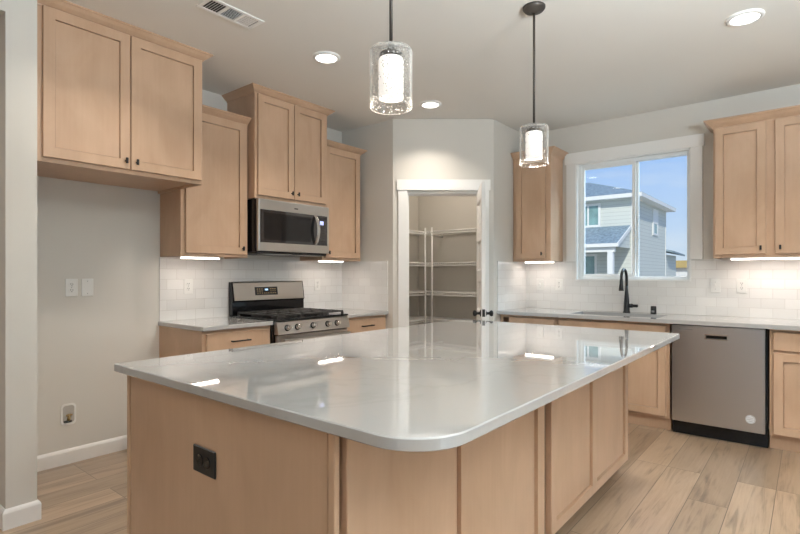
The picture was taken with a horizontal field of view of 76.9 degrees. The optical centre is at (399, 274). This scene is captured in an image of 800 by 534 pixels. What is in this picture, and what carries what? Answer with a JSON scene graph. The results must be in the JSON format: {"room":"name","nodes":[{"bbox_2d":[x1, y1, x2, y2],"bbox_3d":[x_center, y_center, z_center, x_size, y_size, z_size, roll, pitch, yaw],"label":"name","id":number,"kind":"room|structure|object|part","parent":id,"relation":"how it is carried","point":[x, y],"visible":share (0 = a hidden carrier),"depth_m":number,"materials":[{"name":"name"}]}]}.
{"room":"kitchen","nodes":[
{"label":"kitchen","id":0,"kind":"room"},
{"bbox_2d":[0,0,36,508],"bbox_3d":[-3.862,-0.122,0.712,0.750,2.755,5.428,0,0,39],"label":"wall","id":1,"kind":"structure","parent":0,"point":[18,18],"depth_m":2.53,"materials":[{"name":"paint"}]},
{"bbox_2d":[37,90,417,455],"bbox_3d":[-1.235,-0.122,4.654,0.150,2.755,4.460,0,0,39],"label":"wall","id":2,"kind":"structure","parent":0,"point":[109,235],"depth_m":3.47,"materials":[{"name":"paint"}]},
{"bbox_2d":[0,435,126,530],"bbox_3d":[-1.884,1.204,3.131,0.764,0.099,1.112,0,0,39],"label":"baseboard","id":3,"kind":"structure","parent":2,"relation":"attached to","point":[26,513],"depth_m":3.27,"materials":[{"name":"white paint"}]},
{"bbox_2d":[61,403,75,425],"bbox_3d":[-2.195,0.927,3.338,0.032,0.140,0.088,0,0,39],"label":"water supply box","id":4,"kind":"object","parent":2,"relation":"attached to","point":[68,411],"visible":1,"depth_m":3.34,"materials":[{"name":"white plastic"}]},
{"bbox_2d":[65,279,77,296],"bbox_3d":[-2.188,0.087,3.356,0.009,0.118,0.074,0,0,39],"label":"duplex outlet","id":5,"kind":"object","parent":2,"relation":"attached to","point":[71,285],"visible":1,"depth_m":3.35,"materials":[{"name":"white plastic"}]},
{"bbox_2d":[81,279,92,295],"bbox_3d":[-2.128,0.087,3.430,0.007,0.118,0.074,0,0,39],"label":"blank wall plate","id":6,"kind":"object","parent":2,"relation":"attached to","point":[86,284],"visible":1,"depth_m":3.42,"materials":[{"name":"white plastic"}]},
{"bbox_2d":[37,0,212,193],"bbox_3d":[-1.855,-1.055,3.247,0.661,0.890,1.031,0,0,39],"label":"upper cabinet","id":7,"kind":"object","parent":2,"relation":"attached to","point":[119,103],"visible":0.92,"depth_m":3.01,"materials":[{"name":"brown wood"}]},
{"bbox_3d":[-1.780,-1.042,2.881,0.020,0.813,0.448,0,0,39],"label":"door","id":8,"kind":"part","parent":7,"relation":"part of","materials":[{"name":"brown wood"}]},
{"bbox_3d":[-1.854,-1.473,3.247,0.660,0.052,1.031,0,0,39],"label":"crown molding","id":9,"kind":"part","parent":7,"relation":"part of","materials":[{"name":"brown wood"}]},
{"bbox_3d":[-1.490,-1.042,3.236,0.020,0.813,0.456,0,0,39],"label":"door","id":10,"kind":"part","parent":7,"relation":"part of","materials":[{"name":"brown wood"}]},
{"bbox_2d":[160,104,250,258],"bbox_3d":[-1.502,-0.691,3.916,0.363,1.116,0.555,0,0,39],"label":"upper cabinet","id":11,"kind":"object","parent":2,"relation":"attached to","point":[209,219],"visible":0.81,"depth_m":3.81,"materials":[{"name":"brown wood"}]},
{"bbox_2d":[180,256,219,259],"bbox_3d":[-1.509,-0.134,3.810,0.040,0.033,0.305,0,0,39],"label":"light","id":12,"kind":"object","parent":11,"relation":"attached to","point":[181,257],"visible":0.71,"depth_m":3.77,"materials":[{"name":"white plastic"}]},
{"bbox_3d":[-1.409,-0.669,3.840,0.018,1.073,0.555,0,0,39],"label":"frame","id":13,"kind":"part","parent":11,"relation":"part of","materials":[{"name":"brown wood"}]},
{"bbox_3d":[-1.391,-0.675,3.830,0.020,1.037,0.500,0,0,39],"label":"door","id":14,"kind":"part","parent":11,"relation":"part of","materials":[{"name":"brown wood"}]},
{"bbox_3d":[-1.381,-1.222,3.818,0.052,0.052,0.555,0,0,39],"label":"crown molding","id":15,"kind":"part","parent":11,"relation":"part of","materials":[{"name":"brown wood"}]},
{"bbox_2d":[159,257,341,320],"bbox_3d":[-1.214,0.112,4.554,0.008,0.487,1.921,0,0,39],"label":"backsplash","id":16,"kind":"structure","parent":2,"relation":"attached to","point":[211,278],"depth_m":4.21,"materials":[{"name":"tile"}]},
{"bbox_2d":[184,279,192,293],"bbox_3d":[-1.671,0.095,3.978,0.009,0.118,0.074,0,0,39],"label":"duplex outlet","id":17,"kind":"object","parent":16,"relation":"attached to","point":[188,283],"visible":1,"depth_m":3.97,"materials":[{"name":"white plastic"}]},
{"bbox_2d":[315,279,319,290],"bbox_3d":[-0.823,0.100,5.021,0.009,0.118,0.074,0,0,39],"label":"duplex outlet","id":18,"kind":"object","parent":16,"relation":"attached to","point":[317,281],"visible":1,"depth_m":5.01,"materials":[{"name":"white plastic"}]},
{"bbox_2d":[222,83,334,206],"bbox_3d":[-1.044,-1.056,4.418,0.441,0.886,0.879,0,0,39],"label":"upper cabinet","id":19,"kind":"object","parent":2,"relation":"attached to","point":[287,134],"visible":0.93,"depth_m":4.23,"materials":[{"name":"brown wood"}]},
{"bbox_3d":[-1.022,-1.042,4.160,0.020,0.811,0.359,0,0,39],"label":"door","id":20,"kind":"part","parent":19,"relation":"part of","materials":[{"name":"brown wood"}]},
{"bbox_3d":[-1.043,-1.473,4.417,0.440,0.052,0.879,0,0,39],"label":"crown molding","id":21,"kind":"part","parent":19,"relation":"part of","materials":[{"name":"brown wood"}]},
{"bbox_2d":[247,198,328,256],"bbox_3d":[-1.024,-0.386,4.397,0.477,0.440,0.752,0,0,39],"label":"microwave oven","id":22,"kind":"object","parent":19,"relation":"attached to","point":[274,228],"visible":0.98,"depth_m":4.21,"materials":[{"name":"silver metal"}]},
{"bbox_3d":[-0.884,-0.390,4.276,0.003,0.264,0.715,0,0,39],"label":"glass","id":23,"kind":"part","parent":22,"relation":"part of","materials":[{"name":"black glass"}]},
{"bbox_3d":[-0.726,-0.390,4.428,0.053,0.260,0.034,0,0,39],"label":"handle","id":24,"kind":"part","parent":22,"relation":"part of","materials":[{"name":"silver metal"}]},
{"bbox_3d":[-0.920,-1.035,4.317,0.018,0.844,0.775,0,0,39],"label":"frame","id":25,"kind":"part","parent":19,"relation":"part of","materials":[{"name":"brown wood"}]},
{"bbox_3d":[-0.791,-1.042,4.444,0.020,0.811,0.360,0,0,39],"label":"door","id":26,"kind":"part","parent":19,"relation":"part of","materials":[{"name":"brown wood"}]},
{"bbox_2d":[300,139,366,261],"bbox_3d":[-0.647,-0.691,4.967,0.363,1.116,0.569,0,0,39],"label":"upper cabinet","id":27,"kind":"object","parent":2,"relation":"attached to","point":[343,160],"visible":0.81,"depth_m":4.87,"materials":[{"name":"brown wood"}]},
{"bbox_2d":[318,260,342,262],"bbox_3d":[-0.664,-0.134,4.848,0.040,0.033,0.305,0,0,39],"label":"light","id":28,"kind":"object","parent":27,"relation":"attached to","point":[318,260],"visible":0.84,"depth_m":4.81,"materials":[{"name":"white plastic"}]},
{"bbox_3d":[-0.570,-0.669,4.871,0.018,1.073,0.517,0,0,39],"label":"frame","id":29,"kind":"part","parent":27,"relation":"part of","materials":[{"name":"brown wood"}]},
{"bbox_3d":[-0.553,-0.675,4.860,0.020,1.037,0.460,0,0,39],"label":"door","id":30,"kind":"part","parent":27,"relation":"part of","materials":[{"name":"brown wood"}]},
{"bbox_3d":[-0.646,-1.222,4.967,0.362,0.052,0.569,0,0,39],"label":"crown molding","id":31,"kind":"part","parent":27,"relation":"part of","materials":[{"name":"brown wood"}]},
{"bbox_2d":[409,316,441,324],"bbox_3d":[0.005,0.537,5.740,0.377,0.046,1.190,0,0,39],"label":"wire shelf","id":32,"kind":"object","parent":2,"relation":"attached to","point":[413,319],"visible":0.34,"depth_m":5.89,"materials":[{"name":"white metal"}]},
{"bbox_2d":[409,290,441,295],"bbox_3d":[0.005,0.220,5.740,0.377,0.046,1.190,0,0,39],"label":"wire shelf","id":33,"kind":"object","parent":2,"relation":"attached to","point":[411,291],"visible":0.34,"depth_m":5.77,"materials":[{"name":"white metal"}]},
{"bbox_2d":[409,230,443,236],"bbox_3d":[0.005,-0.475,5.740,0.377,0.046,1.190,0,0,39],"label":"wire shelf","id":34,"kind":"object","parent":2,"relation":"attached to","point":[411,232],"visible":0.27,"depth_m":5.78,"materials":[{"name":"white metal"}]},
{"bbox_2d":[409,262,443,266],"bbox_3d":[0.005,-0.114,5.740,0.377,0.046,1.190,0,0,39],"label":"wire shelf","id":35,"kind":"object","parent":2,"relation":"attached to","point":[410,263],"visible":0.33,"depth_m":5.72,"materials":[{"name":"white metal"}]},
{"bbox_2d":[0,417,799,533],"bbox_3d":[-0.495,1.315,0.699,10.350,0.120,9.960,0,0,39],"label":"floor","id":36,"kind":"structure","parent":0,"point":[670,482],"depth_m":2.90,"materials":[{"name":"brown wood"}]},
{"bbox_2d":[159,325,269,357],"bbox_3d":[-1.387,0.821,3.819,0.664,0.867,0.562,0,0,39],"label":"base cabinet","id":37,"kind":"object","parent":36,"relation":"on","point":[172,341],"visible":0.3,"depth_m":3.62,"materials":[{"name":"brown wood"}]},
{"bbox_2d":[158,317,272,331],"bbox_3d":[-1.397,0.370,3.821,0.648,0.031,0.574,0,0,39],"label":"countertop","id":38,"kind":"structure","parent":37,"relation":"on","point":[217,323],"depth_m":3.71,"materials":[{"name":"white stone"}]},
{"bbox_3d":[-1.179,0.770,3.650,0.018,0.766,0.562,0,0,39],"label":"frame","id":39,"kind":"part","parent":37,"relation":"part of","materials":[{"name":"brown wood"}]},
{"bbox_3d":[-1.163,0.474,3.638,0.020,0.130,0.511,0,0,39],"label":"drawer","id":40,"kind":"part","parent":37,"relation":"part of","materials":[{"name":"brown wood"}]},
{"bbox_3d":[-1.142,0.474,3.621,0.034,0.010,0.155,0,0,39],"label":"handle","id":41,"kind":"part","parent":37,"relation":"part of","materials":[{"name":"black metal"}]},
{"bbox_2d":[229,281,350,343],"bbox_3d":[-0.922,0.657,4.302,0.715,1.194,0.762,0,0,39],"label":"gas range","id":42,"kind":"object","parent":36,"relation":"on","point":[279,302],"visible":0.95,"depth_m":4.26,"materials":[{"name":"silver metal"}]},
{"bbox_3d":[-1.181,0.145,4.454,0.016,0.072,0.236,0,0,39],"label":"display panel","id":43,"kind":"part","parent":42,"relation":"part of","materials":[{"name":"black glass"}]},
{"bbox_2d":[229,313,347,320],"bbox_3d":[-0.945,0.350,4.321,0.655,0.014,0.762,0,0,39],"label":"cooktop","id":44,"kind":"object","parent":42,"relation":"in","point":[309,316],"depth_m":4.11,"materials":[{"name":"black metal"}]},
{"bbox_3d":[-0.705,0.760,4.126,0.031,0.580,0.750,0,0,39],"label":"oven door","id":45,"kind":"part","parent":42,"relation":"part of","materials":[{"name":"silver metal"}]},
{"bbox_3d":[-0.698,0.409,4.120,0.049,0.102,0.762,0,0,39],"label":"control panel","id":46,"kind":"part","parent":42,"relation":"part of","materials":[{"name":"silver metal"}]},
{"bbox_3d":[-0.669,0.505,4.096,0.063,0.030,0.702,0,0,39],"label":"handle","id":47,"kind":"part","parent":42,"relation":"part of","materials":[{"name":"silver metal"}]},
{"bbox_2d":[127,375,543,533],"bbox_3d":[-0.209,0.821,2.100,1.189,0.867,1.277,0,0,39],"label":"base cabinet","id":48,"kind":"object","parent":36,"relation":"on","point":[492,483],"depth_m":1.59,"materials":[{"name":"brown wood"}]},
{"bbox_2d":[193,444,215,479],"bbox_3d":[-0.630,0.600,1.617,0.132,0.086,0.010,0,0,39],"label":"island outlet","id":49,"kind":"object","parent":48,"relation":"attached to","point":[204,460],"visible":1,"depth_m":1.61,"materials":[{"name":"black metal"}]},
{"bbox_2d":[196,454,202,465],"bbox_3d":[-0.648,0.600,1.628,0.037,0.037,0.003,0,0,39],"label":"receptacle","id":50,"kind":"object","parent":49,"relation":"attached to","point":[199,457],"depth_m":1.63,"materials":[{"name":"black plastic"}]},
{"bbox_2d":[203,457,209,468],"bbox_3d":[-0.615,0.600,1.602,0.037,0.037,0.003,0,0,39],"label":"receptacle","id":51,"kind":"object","parent":49,"relation":"attached to","point":[206,460],"depth_m":1.60,"materials":[{"name":"black plastic"}]},
{"bbox_3d":[-0.609,0.821,1.618,1.177,0.867,0.026,0,0,39],"label":"island end panel","id":52,"kind":"part","parent":48,"relation":"part of","materials":[{"name":"beige wood"}]},
{"bbox_2d":[114,319,679,451],"bbox_3d":[0.273,0.370,2.519,1.547,0.031,2.580,0,0,39],"label":"countertop","id":53,"kind":"structure","parent":48,"relation":"on","point":[437,386],"depth_m":1.77,"materials":[{"name":"white stone"}]},
{"bbox_2d":[347,315,385,332],"bbox_3d":[-0.537,0.821,4.863,0.664,0.867,0.581,0,0,39],"label":"base cabinet","id":54,"kind":"object","parent":36,"relation":"on","point":[377,322],"visible":0.22,"depth_m":4.68,"materials":[{"name":"brown wood"}]},
{"bbox_2d":[333,308,388,317],"bbox_3d":[-0.544,0.370,4.869,0.648,0.031,0.584,0,0,39],"label":"countertop","id":55,"kind":"structure","parent":54,"relation":"on","point":[352,313],"depth_m":4.75,"materials":[{"name":"white stone"}]},
{"bbox_2d":[424,228,425,323],"bbox_3d":[0.290,0.360,5.779,0.020,1.790,0.020,0,0,39],"label":"pole","id":56,"kind":"object","parent":36,"relation":"on","point":[424,228],"visible":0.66,"depth_m":5.77,"materials":[{"name":"white metal"}]},
{"bbox_2d":[431,227,432,322],"bbox_3d":[0.363,0.360,5.717,0.020,1.790,0.020,0,0,39],"label":"pole","id":57,"kind":"object","parent":36,"relation":"on","point":[431,227],"visible":0.66,"depth_m":5.71,"materials":[{"name":"white metal"}]},
{"bbox_2d":[500,314,556,324],"bbox_3d":[1.381,0.821,4.990,0.575,0.867,0.633,0,0,39],"label":"base cabinet","id":58,"kind":"object","parent":36,"relation":"on","point":[503,318],"visible":0.07,"depth_m":4.75,"materials":[{"name":"brown wood"}]},
{"bbox_3d":[1.234,0.474,4.750,0.449,0.130,0.020,0,0,39],"label":"drawer","id":59,"kind":"part","parent":58,"relation":"part of","materials":[{"name":"brown wood"}]},
{"bbox_2d":[544,364,627,533],"bbox_3d":[0.598,0.821,3.072,1.165,0.867,1.249,0,0,39],"label":"base cabinet","id":60,"kind":"object","parent":36,"relation":"on","point":[586,428],"visible":0.23,"depth_m":2.58,"materials":[{"name":"brown wood"}]},
{"bbox_2d":[557,317,671,429],"bbox_3d":[1.973,0.821,4.526,0.922,0.867,0.605,0,0,39],"label":"base cabinet","id":61,"kind":"object","parent":36,"relation":"on","point":[650,375],"visible":0.27,"depth_m":4.11,"materials":[{"name":"brown wood"}]},
{"bbox_3d":[1.788,0.474,4.300,0.870,0.130,0.020,0,0,39],"label":"drawer","id":62,"kind":"part","parent":61,"relation":"part of","materials":[{"name":"brown wood"}]},
{"bbox_3d":[1.957,0.845,4.162,0.435,0.576,0.020,0,0,39],"label":"door","id":63,"kind":"part","parent":61,"relation":"part of","materials":[{"name":"brown wood"}]},
{"bbox_2d":[672,324,768,447],"bbox_3d":[2.563,0.821,4.007,0.614,0.861,0.589,0,0,39],"label":"dishwasher","id":64,"kind":"object","parent":36,"relation":"on","point":[720,375],"visible":1,"depth_m":3.77,"materials":[{"name":"silver metal"}]},
{"bbox_3d":[2.375,0.472,3.785,0.152,0.042,0.008,0,0,39],"label":"handle","id":65,"kind":"part","parent":64,"relation":"part of","materials":[{"name":"black metal"}]},
{"bbox_3d":[2.419,1.201,3.828,0.612,0.100,0.018,0,0,39],"label":"toe panel","id":66,"kind":"part","parent":64,"relation":"part of","materials":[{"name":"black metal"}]},
{"bbox_2d":[769,329,799,452],"bbox_3d":[3.182,0.821,3.542,0.915,0.867,0.605,0,0,39],"label":"base cabinet","id":67,"kind":"object","parent":36,"relation":"on","point":[784,345],"visible":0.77,"depth_m":3.55,"materials":[{"name":"brown wood"}]},
{"bbox_2d":[497,308,799,330],"bbox_3d":[2.341,0.370,4.199,3.070,0.031,0.650,0,0,39],"label":"countertop","id":68,"kind":"structure","parent":67,"relation":"on","point":[724,321],"depth_m":4.16,"materials":[{"name":"white stone"}]},
{"bbox_2d":[619,268,637,312],"bbox_3d":[2.087,0.148,4.611,0.129,0.412,0.225,0,0,39],"label":"kitchen faucet","id":69,"kind":"object","parent":68,"relation":"on","point":[627,306],"visible":1,"depth_m":4.67,"materials":[{"name":"black metal"}]},
{"bbox_3d":[2.059,0.028,4.629,0.025,0.172,0.195,0,0,39],"label":"spout","id":70,"kind":"part","parent":69,"relation":"part of","materials":[{"name":"black metal"}]},
{"bbox_3d":[2.156,0.289,4.659,0.083,0.037,0.037,0,0,39],"label":"handle","id":71,"kind":"part","parent":69,"relation":"part of","materials":[{"name":"black metal"}]},
{"bbox_2d":[651,306,656,313],"bbox_3d":[2.295,0.320,4.559,0.047,0.070,0.049,0,0,39],"label":"air gap","id":72,"kind":"object","parent":68,"relation":"on","point":[653,308],"visible":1,"depth_m":4.54,"materials":[{"name":"black metal"}]},
{"bbox_3d":[2.827,0.474,3.454,0.430,0.130,0.020,0,0,39],"label":"drawer","id":73,"kind":"part","parent":67,"relation":"part of","materials":[{"name":"brown wood"}]},
{"bbox_3d":[2.827,0.847,3.454,0.430,0.580,0.020,0,0,39],"label":"door","id":74,"kind":"part","parent":67,"relation":"part of","materials":[{"name":"brown wood"}]},
{"bbox_2d":[66,0,799,134],"bbox_3d":[-0.495,-1.575,0.699,10.350,0.150,9.960,0,0,39],"label":"ceiling","id":75,"kind":"structure","parent":0,"point":[596,60],"depth_m":3.37,"materials":[{"name":"paint"}]},
{"bbox_2d":[196,0,264,29],"bbox_3d":[-0.969,-1.495,2.893,0.153,0.008,0.352,0,0,39],"label":"ceiling vent","id":76,"kind":"object","parent":75,"relation":"in","point":[219,8],"visible":1,"depth_m":2.89,"materials":[{"name":"white metal"}]},
{"bbox_2d":[312,51,339,63],"bbox_3d":[-0.507,-1.493,3.474,0.192,0.014,0.192,0,0,39],"label":"recessed light","id":77,"kind":"object","parent":75,"relation":"in","point":[325,57],"visible":1,"depth_m":3.46,"materials":[{"name":"white paint"}]},
{"bbox_2d":[370,0,411,114],"bbox_3d":[-0.033,-1.057,1.860,0.157,0.886,0.157,0,0,39],"label":"pendant light","id":78,"kind":"object","parent":75,"relation":"hanging from","point":[391,63],"visible":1,"depth_m":1.83,"materials":[{"name":"glass"}]},
{"bbox_3d":[-0.033,-1.151,1.860,0.013,0.631,0.013,0,0,39],"label":"rod","id":79,"kind":"part","parent":78,"relation":"part of","materials":[{"name":"brown metal"}]},
{"bbox_3d":[-0.033,-0.725,1.860,0.092,0.150,0.092,0,0,39],"label":"lamp shade","id":80,"kind":"part","parent":78,"relation":"part of","materials":[{"name":"white glass"}]},
{"bbox_3d":[-0.033,-0.723,1.860,0.157,0.217,0.157,0,0,39],"label":"lamp shade","id":81,"kind":"part","parent":78,"relation":"part of","materials":[{"name":"clear glass"}]},
{"bbox_2d":[380,94,401,101],"bbox_3d":[-0.033,-0.657,1.860,0.085,0.008,0.085,0,0,39],"label":"diffuser","id":82,"kind":"object","parent":78,"relation":"attached to","point":[394,97],"depth_m":1.86,"materials":[{"name":"white glass"}]},
{"bbox_2d":[420,100,440,108],"bbox_3d":[0.268,-1.493,4.431,0.192,0.014,0.192,0,0,39],"label":"recessed light","id":83,"kind":"object","parent":75,"relation":"in","point":[429,104],"visible":1,"depth_m":4.42,"materials":[{"name":"white paint"}]},
{"bbox_2d":[520,1,548,167],"bbox_3d":[0.751,-1.057,2.825,0.157,0.886,0.157,0,0,39],"label":"pendant light","id":84,"kind":"object","parent":75,"relation":"hanging from","point":[534,135],"visible":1,"depth_m":2.80,"materials":[{"name":"glass"}]},
{"bbox_2d":[526,157,540,159],"bbox_3d":[0.751,-0.657,2.825,0.085,0.008,0.085,0,0,39],"label":"diffuser","id":85,"kind":"object","parent":84,"relation":"attached to","point":[527,158],"depth_m":2.84,"materials":[{"name":"white glass"}]},
{"bbox_3d":[0.751,-1.151,2.825,0.013,0.631,0.013,0,0,39],"label":"rod","id":86,"kind":"part","parent":84,"relation":"part of","materials":[{"name":"brown metal"}]},
{"bbox_3d":[0.751,-0.725,2.825,0.092,0.150,0.092,0,0,39],"label":"lamp shade","id":87,"kind":"part","parent":84,"relation":"part of","materials":[{"name":"white glass"}]},
{"bbox_3d":[0.751,-0.723,2.825,0.157,0.217,0.157,0,0,39],"label":"lamp shade","id":88,"kind":"part","parent":84,"relation":"part of","materials":[{"name":"clear glass"}]},
{"bbox_2d":[725,8,764,26],"bbox_3d":[2.010,-1.493,2.935,0.192,0.014,0.192,0,0,39],"label":"recessed light","id":89,"kind":"object","parent":75,"relation":"in","point":[745,17],"visible":1,"depth_m":2.92,"materials":[{"name":"white paint"}]},
{"bbox_2d":[342,119,525,328],"bbox_3d":[0.385,-0.122,5.138,1.970,2.755,0.602,0,0,-3],"label":"wall","id":90,"kind":"structure","parent":0,"point":[478,149],"depth_m":4.88,"materials":[{"name":"paint"}]},
{"bbox_2d":[342,261,387,310],"bbox_3d":[-0.363,0.112,5.095,0.629,0.487,0.008,0,0,39],"label":"backsplash","id":91,"kind":"structure","parent":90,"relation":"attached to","point":[364,283],"depth_m":5.08,"materials":[{"name":"tile"}]},
{"bbox_2d":[397,179,490,326],"bbox_3d":[0.420,0.171,4.908,0.900,2.168,0.138,0,0,0],"label":"door frame","id":92,"kind":"structure","parent":90,"relation":"attached to","point":[403,185],"depth_m":4.84,"materials":[{"name":"white paint"}]},
{"bbox_2d":[473,181,492,320],"bbox_3d":[0.724,0.235,4.513,0.171,2.015,0.709,0,0,5],"label":"door","id":93,"kind":"structure","parent":90,"relation":"in","point":[481,312],"depth_m":4.17,"materials":[{"name":"white paint"}]},
{"bbox_3d":[0.697,0.325,4.223,0.171,0.059,0.059,0,0,5],"label":"knob","id":94,"kind":"part","parent":93,"relation":"part of","materials":[{"name":"black metal"}]},
{"bbox_2d":[497,261,525,310],"bbox_3d":[1.152,0.112,5.164,0.008,0.487,0.639,0,0,39],"label":"backsplash","id":95,"kind":"structure","parent":90,"relation":"attached to","point":[511,276],"depth_m":5.14,"materials":[{"name":"tile"}]},
{"bbox_2d":[418,84,799,324],"bbox_3d":[3.385,-0.122,3.866,8.330,2.755,0.150,0,0,39],"label":"wall","id":96,"kind":"structure","parent":0,"point":[437,212],"depth_m":5.10,"materials":[{"name":"paint"}]},
{"bbox_2d":[426,291,476,296],"bbox_3d":[0.773,0.220,5.636,0.935,0.046,0.377,0,0,39],"label":"wire shelf","id":97,"kind":"object","parent":96,"relation":"attached to","point":[434,292],"visible":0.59,"depth_m":5.58,"materials":[{"name":"white metal"}]},
{"bbox_2d":[426,228,476,234],"bbox_3d":[0.773,-0.475,5.636,0.935,0.046,0.377,0,0,39],"label":"wire shelf","id":98,"kind":"object","parent":96,"relation":"attached to","point":[467,230],"visible":0.6,"depth_m":5.61,"materials":[{"name":"white metal"}]},
{"bbox_2d":[426,262,476,266],"bbox_3d":[0.773,-0.114,5.636,0.935,0.046,0.377,0,0,39],"label":"wire shelf","id":99,"kind":"object","parent":96,"relation":"attached to","point":[434,263],"visible":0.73,"depth_m":5.59,"materials":[{"name":"white metal"}]},
{"bbox_2d":[426,317,476,322],"bbox_3d":[0.773,0.537,5.636,0.935,0.046,0.377,0,0,39],"label":"wire shelf","id":100,"kind":"object","parent":96,"relation":"attached to","point":[442,319],"visible":0.38,"depth_m":5.78,"materials":[{"name":"white metal"}]},
{"bbox_2d":[510,146,568,261],"bbox_3d":[1.420,-0.685,5.127,0.461,1.104,0.372,0,0,39],"label":"upper cabinet","id":101,"kind":"object","parent":96,"relation":"attached to","point":[537,192],"visible":0.9,"depth_m":5.04,"materials":[{"name":"brown wood"}]},
{"bbox_3d":[1.308,-0.663,5.043,0.312,1.013,0.020,0,0,39],"label":"door","id":102,"kind":"part","parent":101,"relation":"part of","materials":[{"name":"brown wood"}]},
{"bbox_3d":[1.323,-0.658,5.056,0.400,1.050,0.018,0,0,39],"label":"frame","id":103,"kind":"part","parent":101,"relation":"part of","materials":[{"name":"brown wood"}]},
{"bbox_2d":[524,261,553,262],"bbox_3d":[1.414,-0.134,5.115,0.305,0.033,0.040,0,0,39],"label":"light","id":104,"kind":"object","parent":101,"relation":"attached to","point":[524,261],"visible":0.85,"depth_m":5.09,"materials":[{"name":"white plastic"}]},
{"bbox_3d":[1.420,-1.204,5.126,0.461,0.067,0.371,0,0,39],"label":"crown molding","id":105,"kind":"part","parent":101,"relation":"part of","materials":[{"name":"brown wood"}]},
{"bbox_2d":[565,133,704,280],"bbox_3d":[2.196,-0.582,4.794,1.229,1.283,0.141,0,0,39],"label":"window","id":106,"kind":"structure","parent":96,"relation":"in","point":[691,146],"depth_m":4.78,"materials":[{"name":"white paint"}]},
{"bbox_3d":[2.042,-0.528,4.946,0.509,1.105,0.026,0,0,39],"label":"sliding sash","id":107,"kind":"part","parent":106,"relation":"part of","materials":[{"name":"plastic"}]},
{"bbox_3d":[2.221,-0.528,4.820,0.996,1.153,0.070,0,0,39],"label":"frame","id":108,"kind":"part","parent":106,"relation":"part of","materials":[{"name":"plastic"}]},
{"bbox_2d":[526,259,799,319],"bbox_3d":[2.544,0.112,4.449,3.070,0.487,0.008,0,0,39],"label":"backsplash","id":109,"kind":"structure","parent":96,"relation":"attached to","point":[773,285],"depth_m":4.41,"materials":[{"name":"tile"}]},
{"bbox_2d":[537,279,542,289],"bbox_3d":[1.473,0.105,5.303,0.074,0.118,0.016,0,0,39],"label":"light switch","id":110,"kind":"object","parent":109,"relation":"attached to","point":[539,281],"visible":1,"depth_m":5.30,"materials":[{"name":"white plastic"}]},
{"bbox_2d":[556,279,562,290],"bbox_3d":[1.635,0.105,5.177,0.074,0.118,0.009,0,0,39],"label":"duplex outlet","id":111,"kind":"object","parent":109,"relation":"attached to","point":[559,282],"visible":1,"depth_m":5.17,"materials":[{"name":"white plastic"}]},
{"bbox_2d":[710,279,719,292],"bbox_3d":[2.696,0.095,4.308,0.074,0.118,0.016,0,0,39],"label":"light switch","id":112,"kind":"object","parent":109,"relation":"attached to","point":[714,283],"visible":1,"depth_m":4.31,"materials":[{"name":"white plastic"}]},
{"bbox_2d":[736,279,746,292],"bbox_3d":[2.845,0.095,4.192,0.074,0.118,0.009,0,0,39],"label":"duplex outlet","id":113,"kind":"object","parent":109,"relation":"attached to","point":[741,284],"visible":1,"depth_m":4.19,"materials":[{"name":"white plastic"}]},
{"bbox_2d":[703,105,799,258],"bbox_3d":[2.897,-0.685,3.924,0.872,1.104,0.372,0,0,39],"label":"upper cabinet","id":114,"kind":"object","parent":96,"relation":"attached to","point":[756,155],"visible":1,"depth_m":3.86,"materials":[{"name":"brown wood"}]},
{"bbox_3d":[2.659,-0.663,3.943,0.334,1.013,0.020,0,0,39],"label":"door","id":115,"kind":"part","parent":114,"relation":"part of","materials":[{"name":"brown wood"}]},
{"bbox_3d":[2.897,-1.204,3.924,0.872,0.067,0.371,0,0,39],"label":"crown molding","id":116,"kind":"part","parent":114,"relation":"part of","materials":[{"name":"brown wood"}]},
{"bbox_2d":[730,257,799,259],"bbox_3d":[2.913,-0.134,3.896,0.600,0.033,0.040,0,0,39],"label":"light","id":117,"kind":"object","parent":114,"relation":"attached to","point":[746,258],"visible":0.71,"depth_m":3.94,"materials":[{"name":"white plastic"}]},
{"bbox_3d":[2.961,-0.663,3.697,0.334,1.013,0.020,0,0,39],"label":"door","id":118,"kind":"part","parent":114,"relation":"part of","materials":[{"name":"brown wood"}]},
{"label":"outside","id":119,"kind":"structure","parent":0,"visible":0},
{"bbox_3d":[34.255,1.755,65.855,150.000,0.200,134.600,0,0,39],"label":"ground","id":120,"kind":"structure","parent":119,"visible":0},
{"bbox_2d":[585,183,684,275],"bbox_3d":[9.628,-1.788,30.405,11.350,6.886,12.480,0,0,39],"label":"house","id":121,"kind":"structure","parent":120,"relation":"on","point":[608,209],"depth_m":24.95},
{"bbox_3d":[9.460,0.070,25.351,0.670,1.970,0.028,0,0,39],"label":"pane","id":122,"kind":"part","parent":121,"relation":"part of","materials":[{"name":"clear glass"}]},
{"bbox_3d":[9.472,-2.945,25.342,1.000,0.960,0.028,0,0,39],"label":"pane","id":123,"kind":"part","parent":121,"relation":"part of","materials":[{"name":"clear glass"}]},
{"bbox_3d":[9.527,0.315,22.765,0.240,2.680,0.240,0,0,39],"label":"porch post","id":124,"kind":"part","parent":121,"relation":"part of","materials":[{"name":"white wood"}]},
{"bbox_2d":[676,260,686,275],"bbox_3d":[36.871,-0.095,66.692,13.000,3.500,9.200,0,0,39],"label":"house","id":125,"kind":"structure","parent":120,"relation":"on","point":[681,266],"depth_m":63.13,"materials":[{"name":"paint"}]}
]}

